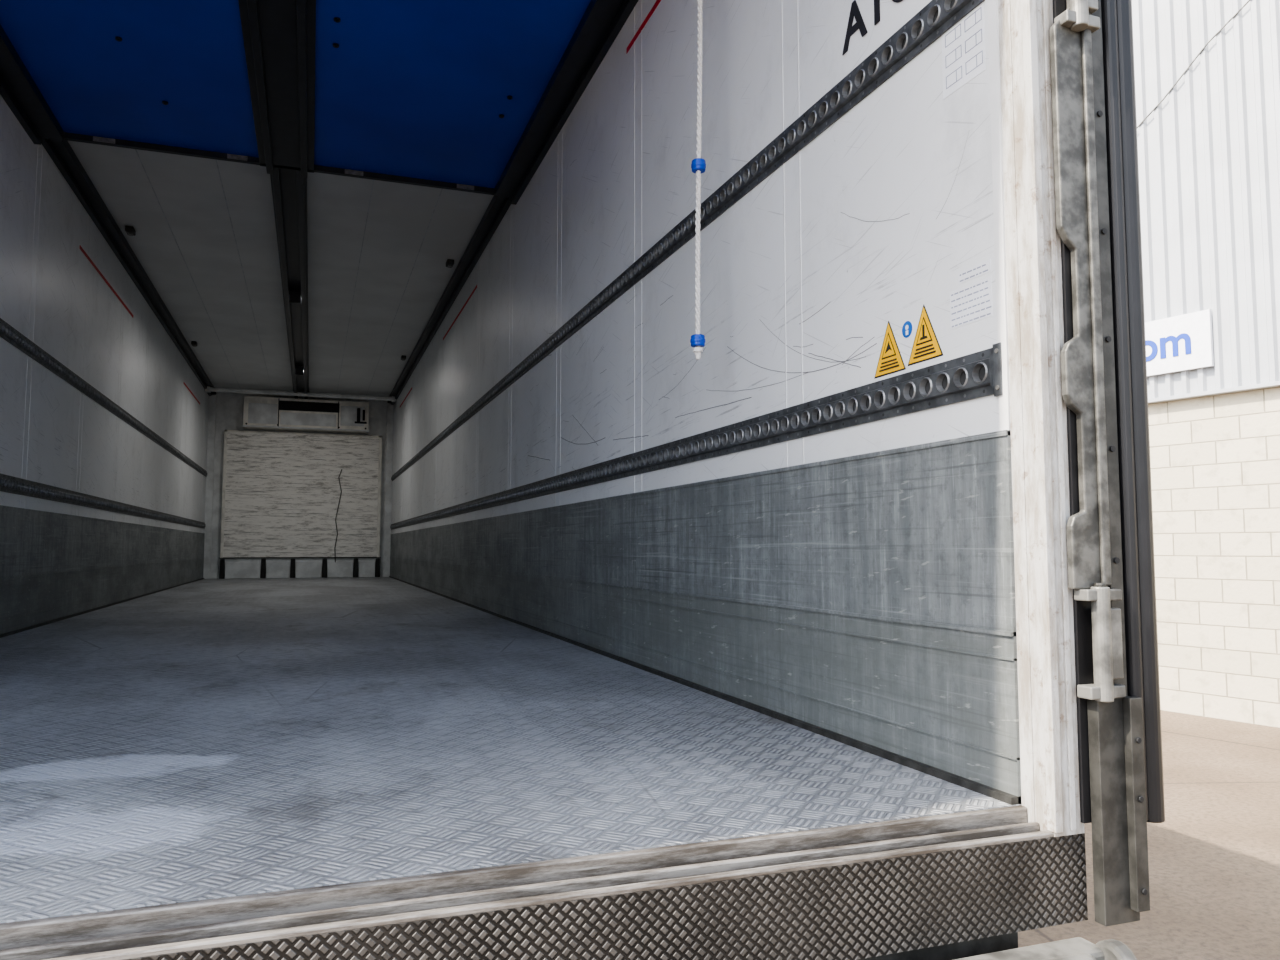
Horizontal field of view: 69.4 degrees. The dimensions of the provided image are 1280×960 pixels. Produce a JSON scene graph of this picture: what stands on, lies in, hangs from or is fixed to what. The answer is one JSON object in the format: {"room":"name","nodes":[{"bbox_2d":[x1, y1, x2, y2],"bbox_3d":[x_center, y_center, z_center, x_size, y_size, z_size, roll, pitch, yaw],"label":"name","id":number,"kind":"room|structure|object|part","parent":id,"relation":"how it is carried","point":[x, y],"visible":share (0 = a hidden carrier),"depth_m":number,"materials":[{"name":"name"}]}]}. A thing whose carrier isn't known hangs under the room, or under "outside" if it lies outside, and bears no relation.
{"room":"loading area","nodes":[
{"label":"loading area","id":0,"kind":"room"},
{"bbox_2d":[0,95,208,532],"bbox_3d":[-3.856,-0.384,6.730,0.060,2.645,12.700,1,-4,-20],"label":"wall","id":1,"kind":"structure","parent":0,"point":[55,408],"depth_m":5.62,"materials":[{"name":"white plastic"}]},
{"bbox_2d":[0,505,204,637],"bbox_3d":[-3.808,0.598,6.643,0.020,0.612,12.640,1,-4,-20],"label":"baseboard","id":2,"kind":"structure","parent":1,"relation":"attached to","point":[54,567],"depth_m":5.72,"materials":[{"name":"metal"}]},
{"bbox_2d":[0,474,205,528],"bbox_3d":[-3.805,0.186,6.659,0.016,0.080,12.550,1,-4,-20],"label":"track","id":3,"kind":"object","parent":1,"relation":"attached to","point":[10,484],"visible":1,"depth_m":5.70,"materials":[{"name":"metal"}]},
{"bbox_2d":[0,318,206,476],"bbox_3d":[-3.805,-0.514,6.710,0.016,0.080,12.550,1,-4,-20],"label":"track","id":4,"kind":"object","parent":1,"relation":"attached to","point":[8,333],"visible":1,"depth_m":5.62,"materials":[{"name":"metal"}]},
{"bbox_2d":[80,246,132,316],"bbox_3d":[-3.696,-1.351,6.443,0.002,0.022,1.800,1,-4,-20],"label":"red marking stripe","id":5,"kind":"object","parent":1,"relation":"attached to","point":[81,248],"visible":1,"depth_m":6.27,"materials":[{"name":"red paint"}]},
{"bbox_2d":[20,145,205,530],"bbox_3d":[-3.737,-0.652,6.512,0.003,1.863,12.173,1,-4,-20],"label":"trim","id":6,"kind":"structure","parent":1,"relation":"attached to","point":[38,145],"depth_m":5.79,"materials":[{"name":"white metal"}]},
{"bbox_2d":[184,383,199,403],"bbox_3d":[-5.306,-1.019,10.953,0.002,0.022,1.600,1,-4,-20],"label":"red marking stripe","id":7,"kind":"object","parent":1,"relation":"attached to","point":[184,383],"visible":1,"depth_m":10.96,"materials":[{"name":"red paint"}]},
{"bbox_2d":[125,226,135,235],"bbox_3d":[-3.467,-1.691,6.284,0.050,0.045,0.100,1,-4,-20],"label":"bracket","id":8,"kind":"object","parent":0,"point":[130,230],"depth_m":6.25,"materials":[{"name":"black metal"}]},
{"bbox_2d":[191,341,196,346],"bbox_3d":[-4.708,-1.435,9.760,0.050,0.045,0.100,1,-4,-20],"label":"bracket","id":9,"kind":"object","parent":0,"point":[193,343],"depth_m":9.72,"materials":[{"name":"black metal"}]},
{"bbox_2d":[0,0,590,395],"bbox_3d":[-2.657,-1.660,7.215,2.580,0.150,12.770,1,-4,-20],"label":"ceiling","id":10,"kind":"structure","parent":0,"point":[420,89],"depth_m":4.84,"materials":[{"name":"metal"}]},
{"bbox_2d":[238,0,315,398],"bbox_3d":[-2.671,-1.591,7.130,0.280,0.120,12.590,1,-4,-20],"label":"beam","id":11,"kind":"structure","parent":10,"relation":"attached to","point":[279,36],"depth_m":4.50,"materials":[{"name":"black metal"}]},
{"bbox_2d":[64,132,494,194],"bbox_3d":[-1.895,-1.757,5.078,2.460,0.090,0.040,1,-4,-20],"label":"ceiling step edge","id":12,"kind":"object","parent":10,"relation":"attached to","point":[67,136],"depth_m":4.99,"materials":[{"name":"metal"}]},
{"bbox_2d":[289,290,300,303],"bbox_3d":[-2.908,-1.520,7.793,0.090,0.105,0.215,1,-4,-20],"label":"lamp","id":13,"kind":"object","parent":10,"relation":"attached to","point":[294,296],"visible":0.96,"depth_m":7.69,"materials":[{"name":"black plastic"}]},
{"bbox_2d":[295,366,303,374],"bbox_3d":[-4.049,-1.284,10.988,0.090,0.105,0.215,1,-4,-20],"label":"lamp","id":14,"kind":"object","parent":10,"relation":"attached to","point":[299,370],"visible":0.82,"depth_m":10.88,"materials":[{"name":"plastic"}]},
{"bbox_2d":[205,386,395,401],"bbox_3d":[-4.577,-1.179,12.587,2.440,0.100,0.080,1,-4,-20],"label":"bar","id":15,"kind":"object","parent":10,"relation":"attached to","point":[209,389],"visible":0.87,"depth_m":12.54,"materials":[{"name":"grey metal"}]},
{"bbox_2d":[115,17,512,117],"bbox_3d":[-1.340,-1.863,3.357,2.056,0.012,2.575,1,-4,-20],"label":"bolts","id":16,"kind":"object","parent":10,"relation":"attached to","point":[336,19],"depth_m":3.88,"materials":[{"name":"black metal"}]},
{"bbox_2d":[0,0,637,404],"bbox_3d":[-2.650,-1.576,7.190,2.460,0.140,12.690,1,-4,-20],"label":"rail","id":17,"kind":"object","parent":10,"relation":"attached to","point":[602,21],"depth_m":4.80,"materials":[{"name":"metal"}]},
{"bbox_2d":[690,0,705,359],"bbox_3d":[0.159,-1.106,2.550,0.041,1.570,0.056,-2,-5,25],"label":"rope","id":18,"kind":"object","parent":10,"relation":"hanging from","point":[698,165],"visible":1,"depth_m":2.52,"materials":[{"name":"white fabric"}]},
{"bbox_2d":[210,392,390,578],"bbox_3d":[-4.789,0.084,13.090,2.460,2.645,0.060,1,-4,-20],"label":"wall","id":19,"kind":"structure","parent":0,"point":[229,406],"depth_m":12.83,"materials":[{"name":"white plastic"}]},
{"bbox_2d":[203,395,393,578],"bbox_3d":[-4.770,0.115,13.035,2.460,2.515,0.050,1,-4,-20],"label":"trim","id":20,"kind":"structure","parent":19,"relation":"attached to","point":[212,399],"depth_m":12.69,"materials":[{"name":"grey metal"}]},
{"bbox_2d":[219,430,381,578],"bbox_3d":[-4.726,0.351,12.984,2.120,2.034,0.142,1,-4,-20],"label":"panel","id":21,"kind":"object","parent":19,"relation":"attached to","point":[295,505],"visible":0.98,"depth_m":12.95,"materials":[{"name":"beige metal"}]},
{"bbox_2d":[242,396,368,433],"bbox_3d":[-4.671,-0.910,12.980,1.660,0.420,0.361,1,-4,-20],"label":"refrigeration evaporator","id":22,"kind":"object","parent":19,"relation":"attached to","point":[260,413],"visible":1,"depth_m":12.86,"materials":[{"name":"beige metal"}]},
{"bbox_2d":[446,259,453,267],"bbox_3d":[-1.441,-1.638,7.003,0.050,0.045,0.100,1,-4,-20],"label":"bracket","id":23,"kind":"object","parent":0,"point":[450,262],"depth_m":6.96,"materials":[{"name":"black metal"}]},
{"bbox_2d":[0,577,1020,922],"bbox_3d":[-2.659,0.949,7.028,2.460,0.030,12.640,1,-4,-20],"label":"floor","id":24,"kind":"structure","parent":0,"point":[204,739],"depth_m":1.87,"materials":[{"name":"metal"}]},
{"bbox_2d":[0,805,1053,959],"bbox_3d":[-0.527,0.577,1.052,2.580,0.164,0.069,1,-4,-20],"label":"sill","id":25,"kind":"object","parent":24,"relation":"attached to","point":[44,938],"visible":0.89,"depth_m":1.18,"materials":[{"name":"metal"}]},
{"bbox_2d":[38,831,1037,959],"bbox_3d":[-0.527,0.527,1.056,2.460,0.004,0.040,1,-4,-20],"label":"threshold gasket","id":26,"kind":"object","parent":25,"relation":"on","point":[1035,831],"visible":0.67,"depth_m":1.17,"materials":[{"name":"rubber"}]},
{"bbox_2d":[128,833,1087,959],"bbox_3d":[-0.516,0.591,1.021,2.580,0.132,0.006,1,-4,-20],"label":"plate","id":27,"kind":"object","parent":25,"relation":"attached to","point":[856,911],"visible":1,"depth_m":1.27,"materials":[{"name":"metal"}]},
{"bbox_2d":[859,932,1136,959],"bbox_3d":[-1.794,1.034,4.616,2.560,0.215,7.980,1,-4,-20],"label":"bumper cover","id":28,"kind":"object","parent":25,"relation":"attached to","point":[1000,947],"visible":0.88,"depth_m":1.38,"materials":[{"name":"metal"}]},
{"bbox_2d":[391,0,1021,804],"bbox_3d":[-1.482,-0.322,7.573,0.060,2.645,12.700,1,-4,-20],"label":"wall","id":29,"kind":"structure","parent":0,"point":[897,152],"depth_m":2.73,"materials":[{"name":"white plastic"}]},
{"bbox_2d":[443,285,476,339],"bbox_3d":[-1.495,-1.351,7.596,0.002,0.022,1.830,1,-4,-20],"label":"red marking stripe","id":30,"kind":"object","parent":29,"relation":"attached to","point":[473,291],"visible":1,"depth_m":7.42,"materials":[{"name":"red paint"}]},
{"bbox_2d":[626,0,660,53],"bbox_3d":[0.249,-1.711,2.711,0.002,0.022,1.790,1,-4,-20],"label":"red marking stripe","id":31,"kind":"object","parent":29,"relation":"attached to","point":[657,2],"visible":1,"depth_m":3.37,"materials":[{"name":"red paint"}]},
{"bbox_2d":[391,0,984,480],"bbox_3d":[-1.502,-0.454,7.528,0.016,0.080,12.550,1,-4,-20],"label":"track","id":32,"kind":"object","parent":29,"relation":"attached to","point":[937,17],"visible":1,"depth_m":2.36,"materials":[{"name":"metal"}]},
{"bbox_2d":[390,348,993,529],"bbox_3d":[-1.502,0.246,7.476,0.016,0.080,12.550,1,-4,-20],"label":"track","id":33,"kind":"object","parent":29,"relation":"attached to","point":[968,377],"visible":1,"depth_m":2.22,"materials":[{"name":"metal"}]},
{"bbox_2d":[993,342,1002,396],"bbox_3d":[0.610,-0.188,1.574,0.008,0.090,0.018,1,-4,-20],"label":"plate","id":34,"kind":"object","parent":33,"relation":"attached to","point":[997,351],"visible":1,"depth_m":1.57,"materials":[{"name":"metal"}]},
{"bbox_2d":[393,0,1009,533],"bbox_3d":[-1.423,-0.592,7.334,0.003,1.863,12.173,1,-4,-20],"label":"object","id":35,"kind":"structure","parent":29,"relation":"attached to","point":[993,31],"depth_m":1.60,"materials":[{"name":"white metal"}]},
{"bbox_2d":[389,430,1020,804],"bbox_3d":[-1.509,0.658,7.459,0.020,0.612,12.640,1,-4,-20],"label":"baseboard","id":36,"kind":"structure","parent":29,"relation":"attached to","point":[865,602],"depth_m":2.13,"materials":[{"name":"metal"}]},
{"bbox_2d":[526,133,968,469],"bbox_3d":[-0.017,-0.809,3.393,0.001,1.446,3.635,1,-4,-20],"label":"scuffs","id":37,"kind":"object","parent":29,"relation":"attached to","point":[848,359],"visible":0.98,"depth_m":2.25,"materials":[{"name":"grey paint"}]},
{"bbox_2d":[842,0,901,54],"bbox_3d":[0.516,-1.014,1.905,0.002,0.100,0.365,1,-4,-20],"label":"lettering","id":38,"kind":"object","parent":29,"relation":"attached to","point":[854,12],"depth_m":2.02,"materials":[{"name":"black paint"}]},
{"bbox_2d":[874,321,905,378],"bbox_3d":[0.506,-0.270,1.879,0.003,0.110,0.108,1,-4,-20],"label":"sticker","id":39,"kind":"object","parent":29,"relation":"attached to","point":[890,361],"visible":1,"depth_m":1.88,"materials":[{"name":"yellow"}]},
{"bbox_2d":[902,320,912,338],"bbox_3d":[0.527,-0.297,1.823,0.002,0.036,0.036,1,-4,-20],"label":"sticker","id":40,"kind":"object","parent":29,"relation":"attached to","point":[907,328],"visible":1,"depth_m":1.82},
{"bbox_2d":[908,305,942,365],"bbox_3d":[0.544,-0.283,1.771,0.003,0.110,0.108,1,-4,-20],"label":"sticker","id":41,"kind":"object","parent":29,"relation":"attached to","point":[926,346],"visible":1,"depth_m":1.77,"materials":[{"name":"yellow"}]},
{"bbox_2d":[942,2,984,99],"bbox_3d":[0.589,-0.781,1.686,0.001,0.125,0.115,1,-4,-20],"label":"label","id":42,"kind":"object","parent":29,"relation":"attached to","point":[963,44],"visible":1,"depth_m":1.68,"materials":[{"name":"white paper"}]},
{"bbox_2d":[950,276,991,329],"bbox_3d":[0.590,-0.315,1.649,0.001,0.070,0.110,1,-4,-20],"label":"instruction label","id":43,"kind":"object","parent":29,"relation":"attached to","point":[970,303],"visible":1,"depth_m":1.65,"materials":[{"name":"white paper"}]},
{"bbox_2d":[958,259,990,283],"bbox_3d":[0.594,-0.369,1.641,0.001,0.022,0.085,1,-4,-20],"label":"instruction label","id":44,"kind":"object","parent":29,"relation":"attached to","point":[980,269],"visible":1,"depth_m":1.64,"materials":[{"name":"white paper"}]},
{"bbox_2d":[998,0,1149,925],"bbox_3d":[0.705,-0.697,1.560,0.143,2.780,0.118,1,-4,-20],"label":"door frame post","id":45,"kind":"object","parent":29,"relation":"attached to","point":[1082,739],"visible":1,"depth_m":1.49,"materials":[{"name":"metal"}]},
{"bbox_3d":[0.660,-0.763,1.571,0.063,2.648,0.076,1,-4,-20],"label":"post","id":46,"kind":"part","parent":45,"relation":"part of","materials":[{"name":"metal"}]},
{"bbox_2d":[1091,0,1126,695],"bbox_3d":[0.763,-0.821,1.556,0.026,2.335,0.013,1,-4,-20],"label":"seal","id":47,"kind":"object","parent":45,"relation":"attached to","point":[1097,47],"visible":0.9,"depth_m":1.51,"materials":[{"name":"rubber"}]},
{"bbox_3d":[0.750,0.515,1.445,0.075,0.345,0.040,1,-4,-20],"label":"corner plate","id":48,"kind":"part","parent":45,"relation":"part of","materials":[{"name":"metal"}]},
{"bbox_2d":[1101,0,1164,822],"bbox_3d":[0.790,-0.749,1.581,0.094,2.595,0.064,1,-4,-20],"label":"gasket","id":49,"kind":"object","parent":45,"relation":"attached to","point":[1137,538],"visible":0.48,"depth_m":1.51,"materials":[{"name":"black rubber"}]},
{"label":"outside","id":50,"kind":"structure","parent":0,"visible":0},
{"bbox_2d":[1018,710,1279,959],"bbox_3d":[0.000,1.646,-0.121,120.000,0.001,120.000,1,-4,-20],"label":"ground","id":51,"kind":"structure","parent":50,"point":[1214,858],"depth_m":4.94,"materials":[{"name":"concrete"}]},
{"bbox_2d":[1148,387,1279,727],"bbox_3d":[2.868,1.060,13.782,0.300,3.210,40.000,3,-5,-32],"label":"wall","id":52,"kind":"structure","parent":51,"relation":"on","point":[1215,459],"depth_m":9.01,"materials":[{"name":"white brick"}]},
{"bbox_2d":[1148,381,1279,403],"bbox_3d":[2.693,-0.506,13.790,0.110,0.035,40.000,3,-5,-32],"label":"trim","id":53,"kind":"structure","parent":52,"relation":"attached to","point":[1276,383],"depth_m":8.99,"materials":[{"name":"white metal"}]},
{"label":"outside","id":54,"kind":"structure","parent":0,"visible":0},
{"bbox_2d":[1132,0,1279,398],"bbox_3d":[2.679,-4.245,14.045,0.035,7.470,39.980,3,-5,-32],"label":"building cladding","id":55,"kind":"object","parent":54,"point":[1209,152],"visible":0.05,"depth_m":9.12,"materials":[{"name":"white metal"}]},
{"bbox_2d":[1145,309,1213,376],"bbox_3d":[4.377,-1.248,10.976,0.996,0.560,4.508,1,-4,-20],"label":"sign","id":56,"kind":"object","parent":55,"relation":"attached to","point":[1184,342],"depth_m":9.26,"materials":[{"name":"white plastic"}]},
{"bbox_2d":[1137,0,1249,127],"bbox_3d":[5.402,-3.836,9.526,0.014,1.963,4.504,3,-5,-32],"label":"cable","id":57,"kind":"object","parent":55,"relation":"attached to","point":[1248,0],"visible":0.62,"depth_m":9.29,"materials":[{"name":"black rubber"}]}
]}

